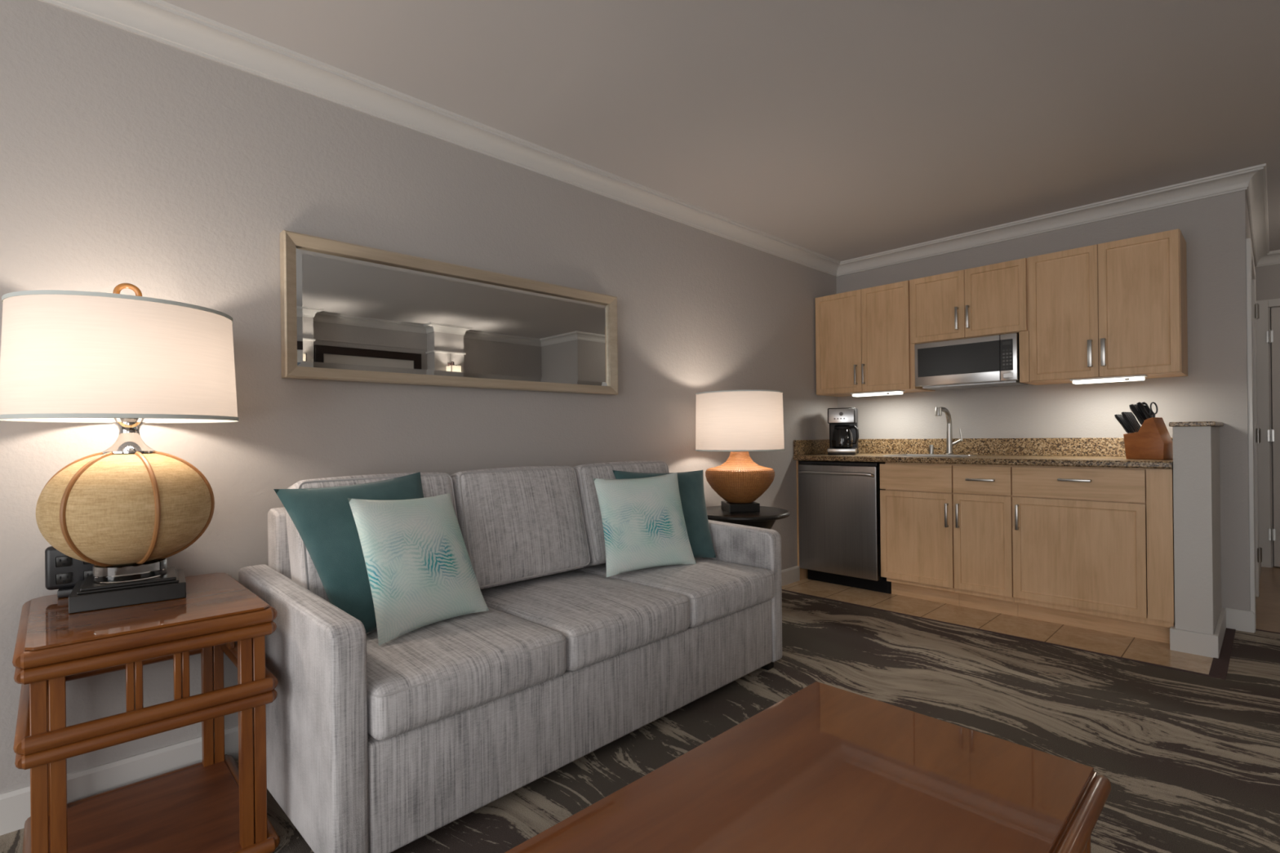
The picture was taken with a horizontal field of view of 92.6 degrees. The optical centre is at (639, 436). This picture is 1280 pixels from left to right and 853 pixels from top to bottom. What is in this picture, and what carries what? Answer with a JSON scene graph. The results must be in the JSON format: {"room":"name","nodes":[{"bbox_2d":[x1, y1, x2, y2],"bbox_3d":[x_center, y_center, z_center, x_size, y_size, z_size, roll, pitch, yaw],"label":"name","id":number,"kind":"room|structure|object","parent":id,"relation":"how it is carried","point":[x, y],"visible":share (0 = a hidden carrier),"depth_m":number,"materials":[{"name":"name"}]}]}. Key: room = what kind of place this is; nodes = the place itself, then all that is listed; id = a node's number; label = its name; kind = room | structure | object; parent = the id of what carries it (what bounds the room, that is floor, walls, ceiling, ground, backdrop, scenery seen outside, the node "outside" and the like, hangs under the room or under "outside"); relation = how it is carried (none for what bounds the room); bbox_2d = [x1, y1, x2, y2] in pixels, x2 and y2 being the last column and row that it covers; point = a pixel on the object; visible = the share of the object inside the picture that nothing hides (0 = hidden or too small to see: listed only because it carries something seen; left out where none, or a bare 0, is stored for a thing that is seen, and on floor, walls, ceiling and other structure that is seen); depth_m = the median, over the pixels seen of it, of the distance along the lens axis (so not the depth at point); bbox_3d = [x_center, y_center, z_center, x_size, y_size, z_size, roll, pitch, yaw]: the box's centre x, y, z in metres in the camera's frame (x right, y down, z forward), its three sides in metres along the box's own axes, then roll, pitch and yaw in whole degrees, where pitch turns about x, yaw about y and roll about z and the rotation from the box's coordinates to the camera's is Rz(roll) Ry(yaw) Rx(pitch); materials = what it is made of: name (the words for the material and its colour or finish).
{"room":"hotel room","nodes":[
{"label":"hotel room","id":0,"kind":"room"},
{"bbox_2d":[0,0,837,793],"bbox_3d":[-1.030,-0.133,2.512,7.440,2.450,0.120,-1,0,-44],"label":"wall","id":1,"kind":"structure","parent":0,"point":[168,172],"depth_m":2.18,"materials":[{"name":"grey paint"}]},
{"bbox_2d":[0,565,799,835],"bbox_3d":[-1.194,1.039,2.246,6.575,0.110,0.016,-1,0,-44],"label":"baseboard","id":2,"kind":"structure","parent":1,"relation":"attached to","point":[15,804],"depth_m":1.86,"materials":[{"name":"white paint"}]},
{"bbox_2d":[38,0,839,276],"bbox_3d":[-0.974,-1.313,2.440,7.200,0.092,0.080,-1,0,-44],"label":"trim","id":3,"kind":"structure","parent":1,"relation":"attached to","point":[161,21],"depth_m":2.42,"materials":[{"name":"white paint"}]},
{"bbox_2d":[280,230,617,395],"bbox_3d":[-0.700,-0.473,2.707,1.568,0.517,0.054,-1,0,-44],"label":"wall mirror","id":4,"kind":"object","parent":1,"relation":"attached to","point":[350,313],"visible":1,"depth_m":2.54,"materials":[{"name":"silver metal"}]},
{"bbox_2d":[0,566,1279,852],"bbox_3d":[1.496,1.087,1.563,9.505,0.051,4.730,-1,0,-44],"label":"floor","id":5,"kind":"structure","parent":0,"point":[1190,762],"depth_m":2.30,"materials":[{"name":"carpet"}]},
{"bbox_2d":[12,573,279,852],"bbox_3d":[-1.327,0.770,1.649,0.488,0.650,0.624,-1,0,-44],"label":"end table","id":6,"kind":"object","parent":5,"relation":"on","point":[215,804],"visible":1,"depth_m":1.55,"materials":[{"name":"brown wood"}]},
{"bbox_2d":[44,546,93,598],"bbox_3d":[-1.599,0.377,1.741,0.137,0.142,0.070,-1,0,-38],"label":"hub","id":7,"kind":"object","parent":6,"relation":"on","point":[62,571],"visible":0.56,"depth_m":1.71,"materials":[{"name":"black plastic"}]},
{"bbox_2d":[55,555,72,567],"bbox_3d":[-1.612,0.349,1.711,0.034,0.030,0.004,-1,0,-38],"label":"outlet","id":8,"kind":"object","parent":7,"relation":"attached to","point":[60,561],"depth_m":1.71,"materials":[{"name":"black plastic"}]},
{"bbox_2d":[55,572,72,584],"bbox_3d":[-1.611,0.397,1.711,0.034,0.030,0.004,-1,0,-38],"label":"outlet","id":9,"kind":"object","parent":7,"relation":"attached to","point":[61,578],"depth_m":1.71,"materials":[{"name":"black plastic"}]},
{"bbox_2d":[83,569,93,580],"bbox_3d":[-1.566,0.396,1.746,0.034,0.030,0.004,-1,0,-38],"label":"outlet","id":10,"kind":"object","parent":7,"relation":"attached to","point":[86,572],"depth_m":1.74,"materials":[{"name":"black plastic"}]},
{"bbox_2d":[0,283,239,613],"bbox_3d":[-1.417,0.010,1.697,0.509,0.872,0.509,-1,0,35],"label":"table lamp","id":11,"kind":"object","parent":6,"relation":"on","point":[128,362],"visible":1,"depth_m":1.55,"materials":[{"name":"beige fabric"}]},
{"bbox_2d":[120,417,138,422],"bbox_3d":[-1.418,-0.072,1.697,0.048,0.064,0.048,-1,0,-38],"label":"socket","id":12,"kind":"object","parent":11,"relation":"attached to","point":[123,420],"depth_m":1.68,"materials":[{"name":"metal"}]},
{"bbox_2d":[48,760,241,852],"bbox_3d":[-1.323,1.061,1.649,0.430,0.022,0.568,-1,0,-44],"label":"shelf","id":13,"kind":"object","parent":6,"relation":"attached to","point":[194,808],"depth_m":1.69,"materials":[{"name":"brown wood"}]},
{"bbox_2d":[238,460,782,852],"bbox_3d":[-0.323,0.604,2.410,0.892,0.960,1.965,-1,0,44],"label":"sofa","id":14,"kind":"object","parent":5,"relation":"on","point":[371,748],"visible":0.8,"depth_m":1.88,"materials":[{"name":"grey fabric"}]},
{"bbox_2d":[273,471,423,633],"bbox_3d":[-0.854,0.363,1.946,0.220,0.470,0.489,-1,0,36],"label":"throw pillow","id":15,"kind":"object","parent":14,"relation":"on","point":[323,518],"visible":0.48,"depth_m":1.84,"materials":[{"name":"teal fabric"}]},
{"bbox_2d":[284,472,455,602],"bbox_3d":[-0.897,0.364,2.112,0.245,0.466,0.540,-1,0,44],"label":"cushion","id":16,"kind":"object","parent":14,"relation":"on","point":[300,567],"depth_m":1.97,"materials":[{"name":"grey fabric"}]},
{"bbox_2d":[347,493,488,645],"bbox_3d":[-0.705,0.389,1.957,0.196,0.410,0.411,-1,0,33],"label":"throw pillow","id":17,"kind":"object","parent":14,"relation":"on","point":[420,572],"visible":1,"depth_m":1.89,"materials":[{"name":"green fabric"}]},
{"bbox_2d":[365,606,566,740],"bbox_3d":[-0.680,0.669,1.930,0.732,0.158,0.598,-1,0,44],"label":"seat cushion","id":18,"kind":"object","parent":14,"relation":"on","point":[426,677],"depth_m":1.69,"materials":[{"name":"grey fabric"}]},
{"bbox_2d":[449,466,589,589],"bbox_3d":[-0.496,0.359,2.522,0.245,0.466,0.583,-1,0,44],"label":"cushion","id":19,"kind":"object","parent":14,"relation":"on","point":[526,527],"depth_m":2.44,"materials":[{"name":"grey fabric"}]},
{"bbox_2d":[480,569,689,671],"bbox_3d":[-0.262,0.664,2.358,0.732,0.158,0.591,-1,0,44],"label":"seat cushion","id":20,"kind":"object","parent":14,"relation":"on","point":[602,620],"depth_m":2.17,"materials":[{"name":"grey fabric"}]},
{"bbox_2d":[572,460,668,566],"bbox_3d":[-0.073,0.354,2.956,0.245,0.466,0.604,-1,0,44],"label":"cushion","id":21,"kind":"object","parent":14,"relation":"on","point":[585,473],"depth_m":2.73,"materials":[{"name":"grey fabric"}]},
{"bbox_2d":[593,472,696,577],"bbox_3d":[0.025,0.377,2.706,0.477,0.417,0.140,-1,0,-33],"label":"throw pillow","id":22,"kind":"object","parent":14,"relation":"on","point":[644,525],"visible":1,"depth_m":2.65,"materials":[{"name":"green fabric"}]},
{"bbox_2d":[612,470,715,557],"bbox_3d":[0.143,0.370,2.913,0.528,0.433,0.186,-1,0,-31],"label":"throw pillow","id":23,"kind":"object","parent":14,"relation":"on","point":[691,484],"visible":0.4,"depth_m":2.94,"materials":[{"name":"teal fabric"}]},
{"bbox_2d":[576,557,773,627],"bbox_3d":[0.153,0.659,2.783,0.732,0.158,0.588,-1,0,44],"label":"seat cushion","id":24,"kind":"object","parent":14,"relation":"on","point":[717,589],"depth_m":2.58,"materials":[{"name":"grey fabric"}]},
{"bbox_2d":[706,506,790,528],"bbox_3d":[0.577,0.748,3.499,0.556,0.650,0.556,-1,0,-44],"label":"side table","id":25,"kind":"object","parent":5,"relation":"on","point":[766,518],"visible":0.29,"depth_m":3.31,"materials":[{"name":"black paint"}]},
{"bbox_2d":[695,390,784,512],"bbox_3d":[0.569,0.087,3.499,0.505,0.672,0.505,-1,0,-8],"label":"table lamp","id":26,"kind":"object","parent":25,"relation":"on","point":[738,422],"visible":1,"depth_m":3.32,"materials":[{"name":"white fabric"}]},
{"bbox_2d":[504,681,1111,852],"bbox_3d":[0.206,0.845,0.887,1.225,0.466,0.594,-1,0,-44],"label":"coffee table","id":27,"kind":"object","parent":5,"relation":"on","point":[824,768],"visible":1,"depth_m":1.04,"materials":[{"name":"brown wood"}]},
{"bbox_2d":[781,589,1279,679],"bbox_3d":[2.655,1.071,3.246,1.022,0.055,3.910,-1,0,-44],"label":"trim","id":28,"kind":"structure","parent":5,"relation":"on","point":[1219,668],"depth_m":3.00,"materials":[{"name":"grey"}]},
{"bbox_2d":[162,0,1279,261],"bbox_3d":[1.447,-1.437,1.544,9.690,0.100,4.970,-1,0,-44],"label":"ceiling","id":29,"kind":"structure","parent":0,"point":[838,130],"depth_m":2.43,"materials":[{"name":"grey paint"}]},
{"bbox_2d":[781,577,1213,674],"bbox_3d":[2.059,1.080,3.825,0.947,0.052,2.250,-1,0,-44],"label":"floor kitchen tile","id":30,"kind":"structure","parent":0,"point":[1113,644],"depth_m":3.40,"materials":[{"name":"beige tile"}]},
{"bbox_2d":[795,460,822,580],"bbox_3d":[1.383,0.618,4.729,0.600,0.887,0.014,-1,0,-44],"label":"cabinet end panel","id":31,"kind":"object","parent":30,"relation":"on","point":[803,572],"visible":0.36,"depth_m":4.52,"materials":[{"name":"brown wood"}]},
{"bbox_2d":[798,461,891,594],"bbox_3d":[1.587,0.619,4.468,0.629,0.882,0.640,-1,0,-44],"label":"dishwasher","id":32,"kind":"object","parent":30,"relation":"on","point":[839,523],"visible":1,"depth_m":4.27,"materials":[{"name":"silver metal"}]},
{"bbox_2d":[880,462,959,605],"bbox_3d":[1.967,0.611,4.108,0.640,0.888,0.454,-1,0,-44],"label":"base cabinet","id":33,"kind":"object","parent":30,"relation":"on","point":[917,500],"visible":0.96,"depth_m":3.90,"materials":[{"name":"brown wood"}]},
{"bbox_2d":[952,463,1017,616],"bbox_3d":[2.236,0.608,3.828,0.640,0.888,0.320,-1,0,-44],"label":"base cabinet","id":34,"kind":"object","parent":30,"relation":"on","point":[983,528],"visible":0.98,"depth_m":3.63,"materials":[{"name":"brown wood"}]},
{"bbox_2d":[1012,465,1174,643],"bbox_3d":[2.590,0.604,3.460,0.640,0.888,0.698,-1,0,-44],"label":"base cabinet","id":35,"kind":"object","parent":30,"relation":"on","point":[1093,547],"visible":0.96,"depth_m":3.24,"materials":[{"name":"brown wood"}]},
{"bbox_2d":[793,437,1173,468],"bbox_3d":[2.099,0.089,3.970,0.671,0.147,2.109,-1,0,-44],"label":"countertop","id":36,"kind":"structure","parent":35,"relation":"on","point":[1067,451],"depth_m":3.93,"materials":[{"name":"brown stone"}]},
{"bbox_2d":[827,407,858,454],"bbox_3d":[1.522,-0.038,4.554,0.221,0.345,0.228,-1,0,24],"label":"coffee maker","id":37,"kind":"object","parent":36,"relation":"on","point":[843,422],"visible":1,"depth_m":4.47,"materials":[{"name":"black plastic"}]},
{"bbox_2d":[883,453,975,457],"bbox_3d":[1.933,0.208,4.088,0.336,0.168,0.496,-1,0,-44],"label":"sink","id":38,"kind":"object","parent":36,"relation":"in","point":[899,455],"visible":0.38,"depth_m":4.12,"materials":[{"name":"silver metal"}]},
{"bbox_2d":[928,444,933,454],"bbox_3d":[2.039,0.093,4.279,0.036,0.071,0.036,-1,0,-44],"label":"air gap cap","id":39,"kind":"object","parent":36,"relation":"on","point":[931,446],"visible":0.9,"depth_m":4.27,"materials":[{"name":"grey metal"}]},
{"bbox_2d":[934,407,963,454],"bbox_3d":[2.085,-0.036,4.123,0.240,0.327,0.115,-1,0,-44],"label":"faucet","id":40,"kind":"object","parent":36,"relation":"on","point":[949,443],"visible":0.98,"depth_m":4.19,"materials":[{"name":"grey metal"}]},
{"bbox_2d":[1123,417,1173,459],"bbox_3d":[2.712,0.010,3.265,0.115,0.221,0.178,-1,0,-30],"label":"knife block","id":41,"kind":"object","parent":36,"relation":"on","point":[1153,441],"visible":0.96,"depth_m":3.21,"materials":[{"name":"brown wood"}]},
{"bbox_2d":[1114,413,1130,433],"bbox_3d":[2.631,-0.051,3.320,0.030,0.143,0.090,-1,0,-30],"label":"steak knife","id":42,"kind":"object","parent":41,"relation":"in","point":[1117,416],"visible":1,"depth_m":3.32,"materials":[{"name":"black plastic"}]},
{"bbox_2d":[1118,414,1132,433],"bbox_3d":[2.649,-0.051,3.330,0.030,0.143,0.090,-1,0,-30],"label":"steak knife","id":43,"kind":"object","parent":41,"relation":"in","point":[1121,417],"visible":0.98,"depth_m":3.33,"materials":[{"name":"black plastic"}]},
{"bbox_2d":[1120,414,1133,433],"bbox_3d":[2.667,-0.051,3.341,0.030,0.143,0.090,-1,0,-30],"label":"steak knife","id":44,"kind":"object","parent":41,"relation":"in","point":[1120,415],"visible":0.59,"depth_m":3.34,"materials":[{"name":"black plastic"}]},
{"bbox_2d":[1121,412,1136,432],"bbox_3d":[2.645,-0.057,3.295,0.030,0.154,0.083,-1,0,-30],"label":"steak knife","id":45,"kind":"object","parent":41,"relation":"in","point":[1125,416],"visible":1,"depth_m":3.30,"materials":[{"name":"black plastic"}]},
{"bbox_2d":[1124,412,1138,432],"bbox_3d":[2.663,-0.058,3.305,0.030,0.154,0.083,-1,0,-30],"label":"steak knife","id":46,"kind":"object","parent":41,"relation":"in","point":[1127,415],"visible":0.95,"depth_m":3.30,"materials":[{"name":"black plastic"}]},
{"bbox_2d":[1126,412,1139,431],"bbox_3d":[2.681,-0.058,3.316,0.030,0.154,0.083,-1,0,-30],"label":"steak knife","id":47,"kind":"object","parent":41,"relation":"in","point":[1131,417],"visible":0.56,"depth_m":3.32,"materials":[{"name":"black plastic"}]},
{"bbox_2d":[1128,412,1140,429],"bbox_3d":[2.700,-0.058,3.326,0.030,0.154,0.083,-1,0,-30],"label":"steak knife","id":48,"kind":"object","parent":41,"relation":"in","point":[1131,415],"visible":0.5,"depth_m":3.33,"materials":[{"name":"black plastic"}]},
{"bbox_2d":[1129,412,1141,427],"bbox_3d":[2.718,-0.058,3.337,0.030,0.154,0.083,-1,0,-30],"label":"steak knife","id":49,"kind":"object","parent":41,"relation":"in","point":[1135,420],"visible":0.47,"depth_m":3.34,"materials":[{"name":"black plastic"}]},
{"bbox_2d":[1128,404,1144,425],"bbox_3d":[2.666,-0.099,3.266,0.041,0.152,0.084,-1,0,-30],"label":"kitchen knife","id":50,"kind":"object","parent":41,"relation":"in","point":[1132,406],"visible":1,"depth_m":3.27,"materials":[{"name":"black plastic"}]},
{"bbox_2d":[1134,404,1146,420],"bbox_3d":[2.700,-0.099,3.286,0.041,0.152,0.084,-1,0,-30],"label":"kitchen knife","id":51,"kind":"object","parent":41,"relation":"in","point":[1135,405],"visible":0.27,"depth_m":3.28,"materials":[{"name":"black plastic"}]},
{"bbox_2d":[1136,402,1151,419],"bbox_3d":[2.690,-0.119,3.256,0.041,0.132,0.073,-1,0,-30],"label":"kitchen knife","id":52,"kind":"object","parent":41,"relation":"in","point":[1140,405],"visible":0.95,"depth_m":3.25,"materials":[{"name":"black plastic"}]},
{"bbox_2d":[1141,401,1153,417],"bbox_3d":[2.731,-0.121,3.277,0.041,0.132,0.073,-1,0,-30],"label":"kitchen knife","id":53,"kind":"object","parent":41,"relation":"in","point":[1144,402],"visible":0.38,"depth_m":3.28,"materials":[{"name":"black plastic"}]},
{"bbox_2d":[1143,401,1158,417],"bbox_3d":[2.706,-0.120,3.244,0.010,0.126,0.069,-1,0,-30],"label":"scissors","id":54,"kind":"object","parent":41,"relation":"in","point":[1150,410],"visible":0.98,"depth_m":3.23,"materials":[{"name":"black plastic"}]},
{"bbox_2d":[835,190,1249,611],"bbox_3d":[2.467,-0.174,4.155,0.120,2.450,2.360,-1,0,-44],"label":"wall","id":55,"kind":"structure","parent":0,"point":[1213,229],"depth_m":3.52,"materials":[{"name":"grey paint"}]},
{"bbox_2d":[815,280,935,396],"bbox_3d":[1.727,-0.698,4.549,0.388,0.749,0.750,-1,0,-44],"label":"upper cabinet","id":56,"kind":"object","parent":55,"relation":"attached to","point":[863,344],"visible":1,"depth_m":4.42,"materials":[{"name":"brown wood"}]},
{"bbox_2d":[850,390,905,396],"bbox_3d":[1.708,-0.309,4.408,0.086,0.026,0.369,-1,0,-44],"label":"light","id":57,"kind":"object","parent":56,"relation":"attached to","point":[891,392],"visible":1,"depth_m":4.37,"materials":[{"name":"white paint"}]},
{"bbox_2d":[910,257,1026,344],"bbox_3d":[2.206,-0.857,4.049,0.388,0.442,0.690,-1,0,-44],"label":"upper cabinet","id":58,"kind":"object","parent":55,"relation":"attached to","point":[990,300],"visible":0.99,"depth_m":3.91,"materials":[{"name":"brown wood"}]},
{"bbox_2d":[914,333,1027,390],"bbox_3d":[2.207,-0.480,4.057,0.366,0.300,0.612,-1,0,-44],"label":"microwave","id":59,"kind":"object","parent":58,"relation":"attached to","point":[991,361],"visible":0.97,"depth_m":3.91,"materials":[{"name":"silver metal"}]},
{"bbox_2d":[857,437,1173,456],"bbox_3d":[2.333,0.069,4.195,0.021,0.112,2.109,-1,0,-44],"label":"backsplash","id":60,"kind":"structure","parent":55,"relation":"attached to","point":[1073,446],"depth_m":4.07,"materials":[{"name":"brown stone"}]},
{"bbox_2d":[836,163,1266,276],"bbox_3d":[2.409,-1.352,4.057,0.080,0.092,2.440,-1,0,-44],"label":"trim","id":61,"kind":"structure","parent":55,"relation":"attached to","point":[1237,180],"depth_m":3.80,"materials":[{"name":"white paint"}]},
{"bbox_2d":[1018,228,1187,385],"bbox_3d":[2.675,-0.709,3.563,0.388,0.749,0.738,-1,0,-44],"label":"upper cabinet","id":62,"kind":"object","parent":55,"relation":"attached to","point":[1118,308],"visible":1,"depth_m":3.40,"materials":[{"name":"brown wood"}]},
{"bbox_2d":[1069,374,1147,384],"bbox_3d":[2.634,-0.320,3.444,0.086,0.026,0.342,-1,0,-44],"label":"light","id":63,"kind":"object","parent":62,"relation":"attached to","point":[1139,377],"visible":1,"depth_m":3.42,"materials":[{"name":"white paint"}]},
{"bbox_2d":[1226,608,1254,633],"bbox_3d":[3.224,0.987,3.285,0.016,0.110,0.108,-1,0,-44],"label":"baseboard","id":64,"kind":"structure","parent":55,"relation":"attached to","point":[1237,620],"depth_m":3.28,"materials":[{"name":"white paint"}]},
{"bbox_2d":[1172,426,1221,635],"bbox_3d":[2.897,0.497,3.172,0.635,1.098,0.138,-1,0,-44],"label":"wall","id":65,"kind":"structure","parent":0,"point":[1196,449],"depth_m":2.96,"materials":[{"name":"grey paint"}]},
{"bbox_2d":[1169,627,1218,658],"bbox_3d":[2.668,0.995,2.946,0.018,0.108,0.174,-1,0,-44],"label":"baseboard","id":66,"kind":"structure","parent":65,"relation":"attached to","point":[1206,645],"depth_m":2.94,"materials":[{"name":"white paint"}]},
{"bbox_2d":[1168,421,1223,426],"bbox_3d":[2.886,-0.063,3.164,0.652,0.022,0.166,-1,0,-44],"label":"half wall cap","id":67,"kind":"object","parent":65,"relation":"on","point":[1202,423],"visible":0.89,"depth_m":2.95,"materials":[{"name":"brown stone"}]},
{"bbox_2d":[1213,608,1226,656],"bbox_3d":[2.957,0.992,3.116,0.635,0.108,0.018,-1,0,-44],"label":"baseboard","id":68,"kind":"structure","parent":65,"relation":"attached to","point":[1220,628],"depth_m":3.09,"materials":[{"name":"white paint"}]},
{"bbox_2d":[1245,198,1254,264],"bbox_3d":[4.098,-0.193,4.169,2.250,2.450,0.120,-1,0,-44],"label":"wall","id":69,"kind":"structure","parent":0,"point":[1248,231],"depth_m":3.55,"materials":[{"name":"grey paint"}]},
{"bbox_2d":[1245,237,1259,631],"bbox_3d":[3.642,-0.013,3.632,1.075,2.100,0.020,-1,0,-44],"label":"door frame","id":70,"kind":"structure","parent":69,"relation":"attached to","point":[1250,266],"depth_m":3.26,"materials":[{"name":"white paint"}]},
{"bbox_2d":[1244,164,1269,266],"bbox_3d":[4.038,-1.371,3.986,2.330,0.092,0.080,-1,0,-44],"label":"trim","id":71,"kind":"structure","parent":69,"relation":"attached to","point":[1256,197],"depth_m":3.76,"materials":[{"name":"white paint"}]},
{"bbox_2d":[1253,303,1262,563],"bbox_3d":[3.660,0.015,3.669,0.872,2.025,0.081,-1,0,-44],"label":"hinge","id":72,"kind":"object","parent":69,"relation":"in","point":[1256,305],"depth_m":3.93,"materials":[{"name":"grey paint"}]},
{"bbox_2d":[1258,563,1261,586],"bbox_3d":[4.461,0.973,4.411,1.170,0.110,0.016,-1,0,-44],"label":"baseboard","id":73,"kind":"structure","parent":69,"relation":"attached to","point":[1260,564],"depth_m":4.41,"materials":[{"name":"white paint"}]},
{"bbox_2d":[1254,263,1279,567],"bbox_3d":[5.486,-0.209,4.262,0.120,2.450,1.670,-1,0,-44],"label":"wall","id":74,"kind":"structure","parent":0,"point":[1268,277],"depth_m":4.77,"materials":[{"name":"grey paint"}]},
{"bbox_2d":[1255,297,1279,567],"bbox_3d":[5.196,-0.026,4.466,0.018,2.090,0.968,-1,0,-44],"label":"door frame","id":75,"kind":"structure","parent":74,"relation":"attached to","point":[1262,323],"depth_m":4.78,"materials":[{"name":"white paint"}]},
{"bbox_2d":[1256,249,1279,266],"bbox_3d":[5.358,-1.387,4.236,0.080,0.092,1.550,-1,0,-44],"label":"trim","id":76,"kind":"structure","parent":74,"relation":"attached to","point":[1273,257],"depth_m":4.74,"materials":[{"name":"white paint"}]},
{"bbox_2d":[1266,306,1279,566],"bbox_3d":[5.191,-0.001,4.481,0.105,2.020,0.826,-1,0,-44],"label":"door","id":77,"kind":"structure","parent":74,"relation":"in","point":[1273,335],"depth_m":4.75,"materials":[{"name":"grey paint"}]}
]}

